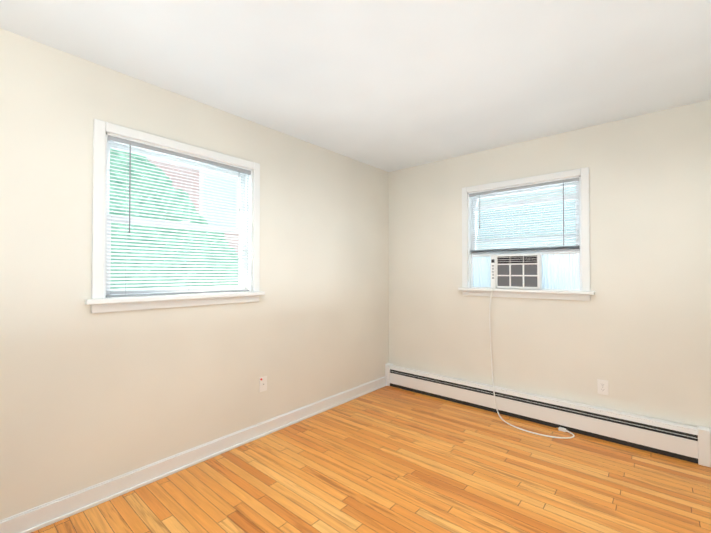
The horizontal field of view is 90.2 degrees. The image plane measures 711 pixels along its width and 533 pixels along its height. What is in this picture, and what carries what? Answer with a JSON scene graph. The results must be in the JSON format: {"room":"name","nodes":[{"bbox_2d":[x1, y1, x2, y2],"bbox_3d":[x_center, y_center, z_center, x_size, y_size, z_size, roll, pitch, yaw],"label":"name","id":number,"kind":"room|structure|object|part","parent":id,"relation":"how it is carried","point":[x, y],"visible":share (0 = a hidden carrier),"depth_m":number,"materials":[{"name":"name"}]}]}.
{"room":"empty bedroom","nodes":[
{"label":"empty bedroom","id":0,"kind":"room"},
{"bbox_2d":[0,28,388,519],"bbox_3d":[-1.225,0.090,2.339,0.160,2.440,5.070,-1,-1,41],"label":"wall","id":1,"kind":"structure","parent":0,"point":[88,398],"depth_m":2.15,"materials":[{"name":"beige paint"}]},
{"bbox_2d":[85,291,264,304],"bbox_3d":[-1.107,0.197,2.355,0.105,0.028,1.130,-1,-1,41],"label":"sill","id":2,"kind":"structure","parent":1,"relation":"attached to","point":[151,298],"depth_m":2.21,"materials":[{"name":"white wood"}]},
{"bbox_2d":[91,119,259,312],"bbox_3d":[-1.174,-0.276,2.421,0.218,1.075,1.070,-1,-1,41],"label":"window","id":3,"kind":"structure","parent":1,"relation":"in","point":[187,226],"depth_m":2.28,"materials":[{"name":"white plastic"}]},
{"bbox_2d":[129,144,130,232],"bbox_3d":[-1.336,-0.468,2.098,0.015,0.533,0.007,-1,-1,41],"label":"cord","id":4,"kind":"object","parent":3,"relation":"hanging from","point":[130,184],"depth_m":2.10,"materials":[{"name":"grey plastic"}]},
{"bbox_3d":[-1.119,-0.284,2.373,0.029,0.926,0.934,-1,-1,41],"label":"left window blind rails","id":5,"kind":"part","parent":3,"relation":"part of","materials":[{"name":"white plastic"}]},
{"bbox_2d":[0,376,386,532],"bbox_3d":[-1.155,1.256,2.259,0.026,0.106,4.748,-1,-1,41],"label":"baseboard","id":6,"kind":"structure","parent":1,"relation":"attached to","point":[44,515],"depth_m":2.19,"materials":[{"name":"white wood"}]},
{"bbox_2d":[259,376,266,391],"bbox_3d":[-0.723,0.918,2.778,0.012,0.114,0.070,-1,-1,41],"label":"electrical outlet","id":7,"kind":"object","parent":1,"relation":"attached to","point":[262,384],"visible":1,"depth_m":2.77,"materials":[{"name":"white plastic"}]},
{"bbox_2d":[0,0,710,171],"bbox_3d":[0.031,-1.197,1.283,3.470,0.100,5.070,-1,-1,41],"label":"ceiling","id":8,"kind":"structure","parent":0,"point":[389,85],"depth_m":1.95,"materials":[{"name":"paint"}]},
{"bbox_2d":[31,386,710,532],"bbox_3d":[0.031,1.333,1.241,3.470,0.080,5.070,-1,-1,41],"label":"floor","id":9,"kind":"structure","parent":0,"point":[388,459],"depth_m":2.13,"materials":[{"name":"brown wood"}]},
{"bbox_2d":[556,427,567,431],"bbox_3d":[1.661,1.307,2.851,0.080,0.024,0.028,-1,-1,41],"label":"plug","id":10,"kind":"object","parent":9,"relation":"on","point":[562,429],"visible":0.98,"depth_m":2.84,"materials":[{"name":"white plastic"}]},
{"bbox_2d":[389,99,710,428],"bbox_3d":[1.630,0.103,3.124,3.150,2.440,0.160,-1,-1,41],"label":"wall","id":11,"kind":"structure","parent":0,"point":[635,331],"depth_m":2.78,"materials":[{"name":"beige paint"}]},
{"bbox_2d":[462,167,589,300],"bbox_3d":[1.523,-0.257,3.236,1.060,1.065,0.218,-1,-1,41],"label":"window","id":12,"kind":"structure","parent":11,"relation":"in","point":[476,208],"depth_m":3.14,"materials":[{"name":"white plastic"}]},
{"bbox_3d":[1.476,-0.427,3.183,0.924,0.593,0.029,-1,-1,41],"label":"back window blind rails","id":13,"kind":"part","parent":12,"relation":"part of","materials":[{"name":"white plastic"}]},
{"bbox_2d":[563,182,563,245],"bbox_3d":[1.729,-0.444,2.944,0.007,0.533,0.015,-1,-1,41],"label":"cord","id":14,"kind":"object","parent":12,"relation":"hanging from","point":[563,214],"depth_m":2.94,"materials":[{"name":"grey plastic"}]},
{"bbox_2d":[458,287,594,294],"bbox_3d":[1.466,0.210,3.161,1.120,0.028,0.105,-1,-1,41],"label":"sill","id":15,"kind":"structure","parent":11,"relation":"attached to","point":[536,291],"depth_m":3.06,"materials":[{"name":"white wood"}]},
{"bbox_2d":[473,252,579,289],"bbox_3d":[1.572,0.041,3.287,0.926,0.313,0.390,-1,-1,41],"label":"air conditioner unit","id":16,"kind":"object","parent":15,"relation":"on","point":[552,271],"visible":0.98,"depth_m":3.10,"materials":[{"name":"white plastic"}]},
{"bbox_2d":[491,254,539,288],"bbox_3d":[1.422,0.039,3.171,0.417,0.301,0.014,-1,-1,41],"label":"grille","id":17,"kind":"object","parent":16,"relation":"attached to","point":[508,271],"depth_m":3.16,"materials":[{"name":"white plastic"}]},
{"bbox_2d":[489,287,574,438],"bbox_3d":[1.428,0.749,2.972,0.694,1.144,0.277,-1,-1,41],"label":"power cord","id":18,"kind":"object","parent":16,"relation":"attached to","point":[573,436],"visible":0.98,"depth_m":3.17,"materials":[{"name":"white plastic"}]},
{"bbox_2d":[385,363,710,467],"bbox_3d":[1.375,1.204,3.169,2.679,0.241,0.077,-1,-1,41],"label":"baseboard heater","id":19,"kind":"object","parent":11,"relation":"attached to","point":[689,443],"visible":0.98,"depth_m":2.84,"materials":[{"name":"white metal"}]},
{"bbox_2d":[597,379,608,394],"bbox_3d":[1.920,0.932,2.750,0.070,0.114,0.009,-1,-1,41],"label":"electrical outlet","id":20,"kind":"object","parent":11,"relation":"attached to","point":[602,386],"visible":1,"depth_m":2.75,"materials":[{"name":"white plastic"}]},
{"label":"outside","id":21,"kind":"structure","parent":0,"visible":0},
{"bbox_2d":[109,148,238,290],"bbox_3d":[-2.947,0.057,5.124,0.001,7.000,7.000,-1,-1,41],"label":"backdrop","id":22,"kind":"structure","parent":21,"point":[164,180],"depth_m":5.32,"materials":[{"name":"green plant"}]},
{"bbox_2d":[475,186,575,289],"bbox_3d":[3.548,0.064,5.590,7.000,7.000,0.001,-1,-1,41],"label":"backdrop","id":23,"kind":"structure","parent":21,"point":[514,200],"depth_m":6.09,"materials":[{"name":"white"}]}
]}

